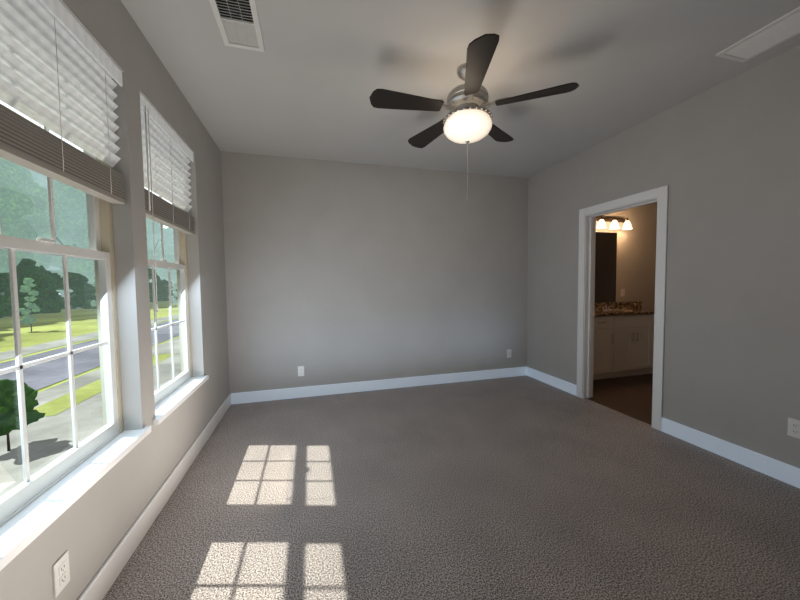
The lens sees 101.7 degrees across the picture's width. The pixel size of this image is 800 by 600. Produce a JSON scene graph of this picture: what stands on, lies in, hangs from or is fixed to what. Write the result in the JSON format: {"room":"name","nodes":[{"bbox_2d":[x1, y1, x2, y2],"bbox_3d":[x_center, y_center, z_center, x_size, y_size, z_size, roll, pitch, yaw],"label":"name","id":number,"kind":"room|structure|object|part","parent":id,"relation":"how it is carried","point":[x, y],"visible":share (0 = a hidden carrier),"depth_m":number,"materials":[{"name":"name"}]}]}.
{"room":"empty bedroom","nodes":[
{"label":"empty bedroom","id":0,"kind":"room"},
{"bbox_2d":[0,0,229,599],"bbox_3d":[-1.358,-0.115,1.296,0.160,2.750,4.870,-1,3,-15],"label":"wall","id":1,"kind":"structure","parent":0,"point":[88,530],"depth_m":1.74,"materials":[{"name":"paint"}]},
{"bbox_2d":[52,550,69,597],"bbox_3d":[-1.207,0.977,1.163,0.008,0.115,0.070,-1,3,-15],"label":"electrical outlet","id":2,"kind":"object","parent":1,"relation":"attached to","point":[61,572],"visible":1,"depth_m":1.16,"materials":[{"name":"white plastic"}]},
{"bbox_2d":[0,103,122,527],"bbox_3d":[-1.387,-0.201,1.237,0.073,1.868,0.898,-1,3,-15],"label":"window","id":3,"kind":"structure","parent":1,"relation":"in","point":[106,226],"depth_m":1.63,"materials":[{"name":"plastic"}]},
{"label":"sash glass","id":4,"kind":"part","parent":3,"relation":"part of","materials":[{"name":"clear glass"}]},
{"label":"sash glass","id":5,"kind":"part","parent":3,"relation":"part of","materials":[{"name":"clear glass"}]},
{"bbox_2d":[0,235,118,522],"bbox_3d":[-1.361,0.234,1.264,0.042,0.937,0.840,-1,3,-15],"label":"window frame","id":6,"kind":"structure","parent":3,"relation":"attached to","point":[13,500],"depth_m":1.35,"materials":[{"name":"plastic"}]},
{"bbox_3d":[-1.355,-0.228,1.245,0.018,0.012,0.060,-1,3,-15],"label":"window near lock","id":7,"kind":"part","parent":6,"relation":"part of","materials":[{"name":"white metal"}]},
{"bbox_2d":[0,0,125,203],"bbox_3d":[-1.312,-0.517,1.244,0.087,1.238,0.888,-1,3,-15],"label":"window blind","id":8,"kind":"object","parent":3,"relation":"attached to","point":[59,69],"visible":1,"depth_m":1.25,"materials":[{"name":"white plastic"}]},
{"bbox_2d":[0,426,150,570],"bbox_3d":[-1.287,0.726,1.307,0.112,0.032,0.960,-1,3,-15],"label":"window sill","id":9,"kind":"structure","parent":1,"relation":"attached to","point":[22,530],"depth_m":1.19,"materials":[{"name":"white wood"}]},
{"bbox_2d":[78,393,230,599],"bbox_3d":[-1.258,1.194,1.382,0.016,0.125,4.630,-1,3,-15],"label":"baseboard","id":10,"kind":"structure","parent":1,"relation":"attached to","point":[98,587],"depth_m":1.72,"materials":[{"name":"white wood"}]},
{"bbox_2d":[146,188,191,405],"bbox_3d":[-1.667,-0.247,2.248,0.073,1.868,0.898,-1,3,-15],"label":"window","id":11,"kind":"structure","parent":1,"relation":"in","point":[183,245],"depth_m":2.55,"materials":[{"name":"plastic"}]},
{"bbox_3d":[-1.689,-0.688,2.223,0.032,0.925,0.840,-1,3,-15],"label":"window far sash upper","id":12,"kind":"part","parent":11,"relation":"part of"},
{"label":"sash glass","id":13,"kind":"part","parent":11,"relation":"part of","materials":[{"name":"clear glass"}]},
{"bbox_2d":[140,93,194,311],"bbox_3d":[-1.592,-0.562,2.255,0.087,1.238,0.888,-1,3,-15],"label":"window blind","id":14,"kind":"object","parent":11,"relation":"attached to","point":[166,151],"visible":0.71,"depth_m":2.18,"materials":[{"name":"white plastic"}]},
{"bbox_3d":[-1.646,0.195,2.274,0.032,0.925,0.840,-1,3,-15],"label":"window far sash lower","id":15,"kind":"part","parent":11,"relation":"part of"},
{"bbox_2d":[153,375,208,424],"bbox_3d":[-1.567,0.681,2.318,0.112,0.032,0.960,-1,3,-15],"label":"window sill","id":16,"kind":"structure","parent":1,"relation":"attached to","point":[165,408],"depth_m":2.22,"materials":[{"name":"white wood"}]},
{"bbox_2d":[221,151,656,392],"bbox_3d":[1.324,-0.299,4.497,6.720,2.750,0.120,-1,3,-15],"label":"wall","id":17,"kind":"structure","parent":0,"point":[336,272],"depth_m":3.98,"materials":[{"name":"paint"}]},
{"bbox_2d":[298,366,303,375],"bbox_3d":[-1.153,0.830,3.795,0.070,0.115,0.008,-1,3,-15],"label":"electrical outlet","id":18,"kind":"object","parent":17,"relation":"attached to","point":[300,370],"visible":1,"depth_m":3.79,"materials":[{"name":"white plastic"}]},
{"bbox_2d":[231,367,525,403],"bbox_3d":[-0.041,1.050,4.109,3.788,0.125,0.016,-1,3,-15],"label":"baseboard","id":19,"kind":"structure","parent":17,"relation":"attached to","point":[282,394],"depth_m":4.01,"materials":[{"name":"white wood"}]},
{"bbox_2d":[507,349,510,357],"bbox_3d":[1.517,0.744,4.530,0.070,0.115,0.008,-1,3,-15],"label":"electrical outlet","id":20,"kind":"object","parent":17,"relation":"attached to","point":[508,353],"visible":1,"depth_m":4.53,"materials":[{"name":"white plastic"}]},
{"bbox_2d":[595,232,616,302],"bbox_3d":[3.007,-0.487,4.887,0.600,1.050,0.006,-1,3,-15],"label":"bathroom mirror","id":21,"kind":"object","parent":17,"relation":"attached to","point":[605,264],"visible":0.64,"depth_m":4.91,"materials":[{"name":"black mirror"}]},
{"bbox_2d":[596,216,631,229],"bbox_3d":[3.022,-1.137,4.772,0.860,0.180,0.182,-1,3,-15],"label":"sconce","id":22,"kind":"object","parent":17,"relation":"attached to","point":[602,220],"visible":0.67,"depth_m":4.79,"materials":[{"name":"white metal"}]},
{"bbox_2d":[594,301,640,308],"bbox_3d":[3.015,0.091,4.908,1.610,0.098,0.020,-1,3,-15],"label":"backsplash","id":23,"kind":"structure","parent":17,"relation":"attached to","point":[612,305],"depth_m":4.99,"materials":[{"name":"brown stone"}]},
{"bbox_2d":[103,375,799,599],"bbox_3d":[0.523,1.263,1.879,4.030,0.100,4.870,-1,3,-15],"label":"floor","id":24,"kind":"structure","parent":0,"point":[525,487],"depth_m":1.89,"materials":[{"name":"grey carpet"}]},
{"bbox_2d":[121,0,799,177],"bbox_3d":[1.863,-1.618,2.121,6.880,0.100,4.870,-1,3,-15],"label":"ceiling","id":25,"kind":"structure","parent":0,"point":[310,79],"depth_m":2.18,"materials":[{"name":"paint"}]},
{"bbox_2d":[209,0,264,51],"bbox_3d":[-0.881,-1.513,1.771,0.220,0.012,0.410,-1,3,-15],"label":"ceiling vent","id":26,"kind":"object","parent":25,"relation":"in","point":[238,23],"visible":1,"depth_m":1.78,"materials":[{"name":"white metal"}]},
{"bbox_2d":[369,33,578,200],"bbox_3d":[0.409,-1.116,2.209,1.235,0.877,1.272,-1,3,-15],"label":"fan","id":27,"kind":"object","parent":25,"relation":"hanging from","point":[467,119],"visible":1,"depth_m":2.09,"materials":[{"name":"black wood"}]},
{"bbox_3d":[0.462,-0.870,2.228,0.013,0.382,0.012,-1,3,-15],"label":"chain","id":28,"kind":"part","parent":27,"relation":"part of","materials":[{"name":"silver metal"}]},
{"bbox_3d":[0.459,-1.149,2.215,0.324,0.123,0.324,-1,3,-15],"label":"lamp shade","id":29,"kind":"part","parent":27,"relation":"part of","materials":[{"name":"white glass"}]},
{"bbox_2d":[716,6,799,61],"bbox_3d":[2.232,-1.548,1.759,0.255,0.012,0.730,-1,3,-15],"label":"ceiling vent","id":30,"kind":"object","parent":25,"relation":"in","point":[785,27],"visible":1,"depth_m":1.94,"materials":[{"name":"white metal"}]},
{"bbox_2d":[591,373,652,422],"bbox_3d":[3.558,1.138,3.804,2.850,0.096,2.770,-1,3,-15],"label":"floor","id":31,"kind":"structure","parent":0,"point":[631,395],"depth_m":3.82,"materials":[{"name":"brown wood"}]},
{"bbox_2d":[586,398,651,424],"bbox_3d":[2.215,1.124,3.312,0.040,0.010,0.760,-1,3,-15],"label":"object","id":32,"kind":"structure","parent":31,"relation":"on","point":[635,417],"depth_m":3.27,"materials":[{"name":"brown wood"}]},
{"bbox_2d":[593,313,653,379],"bbox_3d":[3.095,0.617,4.665,1.580,0.866,0.576,-1,3,-15],"label":"bathroom vanity","id":33,"kind":"object","parent":31,"relation":"on","point":[623,339],"depth_m":4.38,"materials":[{"name":"white wood"}]},
{"bbox_2d":[594,309,654,316],"bbox_3d":[3.088,0.168,4.650,1.610,0.032,0.563,-1,3,-15],"label":"countertop","id":34,"kind":"structure","parent":33,"relation":"on","point":[597,312],"depth_m":4.54,"materials":[{"name":"brown stone"}]},
{"bbox_2d":[600,303,613,310],"bbox_3d":[3.054,0.099,4.769,0.212,0.096,0.142,-1,3,-15],"label":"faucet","id":35,"kind":"object","parent":34,"relation":"on","point":[606,304],"depth_m":4.79,"materials":[{"name":"silver metal"}]},
{"bbox_2d":[603,309,632,320],"bbox_3d":[3.093,0.218,4.636,0.410,0.134,0.295,-1,3,-15],"label":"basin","id":36,"kind":"object","parent":34,"relation":"in","point":[607,310],"depth_m":4.66,"materials":[{"name":"brown stone"}]},
{"bbox_2d":[527,45,799,468],"bbox_3d":[2.458,-0.209,2.349,0.120,2.750,4.630,-1,3,-15],"label":"wall","id":37,"kind":"structure","parent":0,"point":[722,161],"depth_m":2.45,"materials":[{"name":"paint"}]},
{"bbox_2d":[526,367,576,395],"bbox_3d":[1.912,1.024,4.184,0.016,0.125,0.910,-1,3,-15],"label":"baseboard","id":38,"kind":"structure","parent":37,"relation":"attached to","point":[566,386],"depth_m":4.11,"materials":[{"name":"white wood"}]},
{"bbox_2d":[576,185,667,430],"bbox_3d":[2.219,0.067,3.266,0.142,2.118,0.936,-1,3,-15],"label":"door frame","id":39,"kind":"structure","parent":37,"relation":"attached to","point":[589,305],"depth_m":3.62,"materials":[{"name":"white wood"}]},
{"bbox_3d":[2.281,0.065,3.283,0.014,2.118,0.936,-1,3,-15],"label":"door trim bath","id":40,"kind":"part","parent":39,"relation":"part of","materials":[{"name":"white wood"}]},
{"bbox_2d":[661,418,799,488],"bbox_3d":[2.654,1.143,1.502,0.016,0.125,2.780,-1,3,-15],"label":"baseboard","id":41,"kind":"structure","parent":37,"relation":"attached to","point":[776,469],"depth_m":2.34,"materials":[{"name":"white wood"}]},
{"bbox_2d":[787,417,799,438],"bbox_3d":[2.497,0.811,2.057,0.008,0.115,0.070,-1,3,-15],"label":"electrical outlet","id":42,"kind":"object","parent":37,"relation":"attached to","point":[793,429],"visible":1,"depth_m":2.06,"materials":[{"name":"white plastic"}]},
{"label":"outside","id":43,"kind":"structure","parent":0,"visible":0},
{"bbox_2d":[0,300,178,392],"bbox_3d":[-140.845,5.056,18.353,259.800,0.001,410.000,-1,3,-15],"label":"lawn","id":44,"kind":"structure","parent":43,"point":[40,327],"depth_m":35.34,"materials":[{"name":"green plant"}]},
{"bbox_2d":[0,186,37,272],"bbox_3d":[-59.678,-9.243,44.110,14.454,24.234,13.703,-1,3,-15],"label":"tree","id":45,"kind":"object","parent":44,"relation":"on","point":[16,227],"depth_m":45.72,"materials":[{"name":"green plant"}]},
{"bbox_2d":[0,172,39,266],"bbox_3d":[-66.884,-10.687,48.689,18.693,26.846,17.838,-1,3,-15],"label":"tree","id":46,"kind":"object","parent":44,"relation":"on","point":[30,256],"depth_m":55.23,"materials":[{"name":"green plant"}]},
{"bbox_2d":[0,379,44,450],"bbox_3d":[-10.277,3.035,8.577,1.233,1.968,1.422,-1,3,-15],"label":"tree","id":47,"kind":"object","parent":44,"relation":"on","point":[13,398],"depth_m":8.51,"materials":[{"name":"green plant"}]},
{"bbox_2d":[0,265,48,317],"bbox_3d":[-57.870,-2.850,48.603,8.622,11.505,8.752,-1,3,-15],"label":"tree","id":48,"kind":"object","parent":44,"relation":"on","point":[6,285],"depth_m":48.00,"materials":[{"name":"green plant"}]},
{"bbox_2d":[19,278,40,331],"bbox_3d":[-36.801,0.483,32.374,1.804,5.401,2.097,-1,3,-15],"label":"tree","id":49,"kind":"object","parent":44,"relation":"on","point":[28,318],"depth_m":32.07,"materials":[{"name":"green plant"}]},
{"bbox_2d":[0,157,59,239],"bbox_3d":[-69.242,-11.198,55.448,15.754,27.275,17.002,-1,3,-15],"label":"tree","id":50,"kind":"object","parent":44,"relation":"on","point":[15,180],"depth_m":56.31,"materials":[{"name":"green plant"}]},
{"bbox_2d":[22,166,51,269],"bbox_3d":[-94.925,-17.092,80.464,19.371,37.248,19.212,-1,3,-15],"label":"tree","id":51,"kind":"object","parent":44,"relation":"on","point":[35,174],"depth_m":81.08,"materials":[{"name":"green plant"}]},
{"bbox_2d":[17,165,58,269],"bbox_3d":[-72.271,-11.499,60.099,12.896,27.502,15.546,-1,3,-15],"label":"tree","id":52,"kind":"object","parent":44,"relation":"on","point":[43,259],"depth_m":61.03,"materials":[{"name":"green plant"}]},
{"bbox_2d":[18,258,58,313],"bbox_3d":[-63.116,-2.103,52.406,9.391,10.365,10.630,-1,3,-15],"label":"tree","id":53,"kind":"object","parent":44,"relation":"on","point":[33,267],"depth_m":55.16,"materials":[{"name":"green plant"}]},
{"bbox_2d":[38,173,55,269],"bbox_3d":[-101.149,-17.236,86.283,19.103,37.123,21.364,-1,3,-15],"label":"tree","id":54,"kind":"object","parent":44,"relation":"on","point":[40,177],"depth_m":87.36,"materials":[{"name":"green plant"}]},
{"bbox_2d":[35,265,62,313],"bbox_3d":[-64.603,-1.753,57.173,8.784,8.778,8.682,-1,3,-15],"label":"tree","id":55,"kind":"object","parent":44,"relation":"on","point":[51,300],"depth_m":57.58,"materials":[{"name":"green plant"}]},
{"bbox_2d":[44,179,94,308],"bbox_3d":[-67.815,-12.109,67.343,15.406,27.924,13.232,-1,3,-15],"label":"tree","id":56,"kind":"object","parent":44,"relation":"on","point":[75,263],"depth_m":64.92,"materials":[{"name":"green plant"}]},
{"bbox_2d":[61,287,81,308],"bbox_3d":[-68.222,-2.244,69.699,8.731,9.592,8.081,-1,3,-15],"label":"tree","id":57,"kind":"object","parent":44,"relation":"on","point":[63,300],"depth_m":66.69,"materials":[{"name":"green plant"}]},
{"bbox_2d":[52,272,96,309],"bbox_3d":[-64.648,-1.835,64.503,9.509,7.819,7.979,-1,3,-15],"label":"tree","id":58,"kind":"object","parent":44,"relation":"on","point":[88,291],"depth_m":64.18,"materials":[{"name":"green plant"}]},
{"bbox_2d":[0,314,178,360],"bbox_3d":[-32.954,2.360,48.104,2.300,0.001,410.000,-1,3,-15],"label":"walk","id":59,"kind":"structure","parent":44,"relation":"on","point":[11,353],"depth_m":24.84,"materials":[{"name":"concrete"}]},
{"bbox_2d":[0,337,180,496],"bbox_3d":[-13.713,3.134,27.501,9.800,0.001,180.000,-1,3,-15],"label":"sidewalk","id":60,"kind":"structure","parent":44,"relation":"on","point":[51,421],"depth_m":9.93,"materials":[{"name":"concrete"}]},
{"bbox_2d":[34,353,175,415],"bbox_3d":[-13.605,3.674,15.871,1.200,0.001,10.500,-1,3,-15],"label":"lawn","id":61,"kind":"structure","parent":60,"relation":"on","point":[79,396],"depth_m":12.65,"materials":[{"name":"green plant"}]},
{"bbox_2d":[91,277,96,311],"bbox_3d":[-42.634,-0.418,46.331,1.869,6.001,2.177,-1,3,-15],"label":"tree","id":62,"kind":"object","parent":44,"relation":"on","point":[93,302],"depth_m":45.55,"materials":[{"name":"green plant"}]},
{"bbox_2d":[47,212,152,266],"bbox_3d":[-68.778,-13.036,74.893,19.089,29.077,17.367,-1,3,-15],"label":"tree","id":63,"kind":"object","parent":44,"relation":"on","point":[67,240],"depth_m":69.37,"materials":[{"name":"green plant"}]},
{"bbox_2d":[148,268,156,297],"bbox_3d":[-67.935,-4.742,82.934,10.170,11.720,11.559,-1,3,-15],"label":"tree","id":64,"kind":"object","parent":44,"relation":"on","point":[150,286],"depth_m":83.55,"materials":[{"name":"green plant"}]},
{"bbox_2d":[155,278,163,291],"bbox_3d":[-71.246,-4.073,91.110,8.935,9.680,7.555,-1,3,-15],"label":"tree","id":65,"kind":"object","parent":44,"relation":"on","point":[159,285],"depth_m":91.68,"materials":[{"name":"green plant"}]},
{"bbox_2d":[150,275,168,301],"bbox_3d":[-75.052,-3.240,97.656,9.435,10.103,9.057,-1,3,-15],"label":"tree","id":66,"kind":"object","parent":44,"relation":"on","point":[159,295],"depth_m":97.96,"materials":[{"name":"green plant"}]},
{"bbox_2d":[146,218,176,281],"bbox_3d":[-69.524,-13.739,88.126,16.768,29.234,17.894,-1,3,-15],"label":"tree","id":67,"kind":"object","parent":44,"relation":"on","point":[149,226],"depth_m":89.78,"materials":[{"name":"green plant"}]},
{"bbox_2d":[150,228,176,299],"bbox_3d":[-73.847,-11.624,105.888,16.596,23.410,16.863,-1,3,-15],"label":"tree","id":68,"kind":"object","parent":44,"relation":"on","point":[168,240],"depth_m":101.22,"materials":[{"name":"green plant"}]},
{"bbox_2d":[160,279,177,295],"bbox_3d":[-73.843,-3.546,103.053,10.579,7.544,9.065,-1,3,-15],"label":"tree","id":69,"kind":"object","parent":44,"relation":"on","point":[165,283],"depth_m":101.14,"materials":[{"name":"green plant"}]},
{"bbox_2d":[168,283,177,306],"bbox_3d":[-48.305,-1.057,69.731,1.878,5.170,1.655,-1,3,-15],"label":"tree","id":70,"kind":"object","parent":44,"relation":"on","point":[175,294],"depth_m":69.49,"materials":[{"name":"green plant"}]},
{"bbox_2d":[0,319,178,389],"bbox_3d":[-28.329,2.235,49.379,6.100,0.001,410.000,-1,3,-15],"label":"street","id":71,"kind":"structure","parent":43,"point":[49,374],"depth_m":18.43,"materials":[{"name":"grey asphalt"}]}
]}

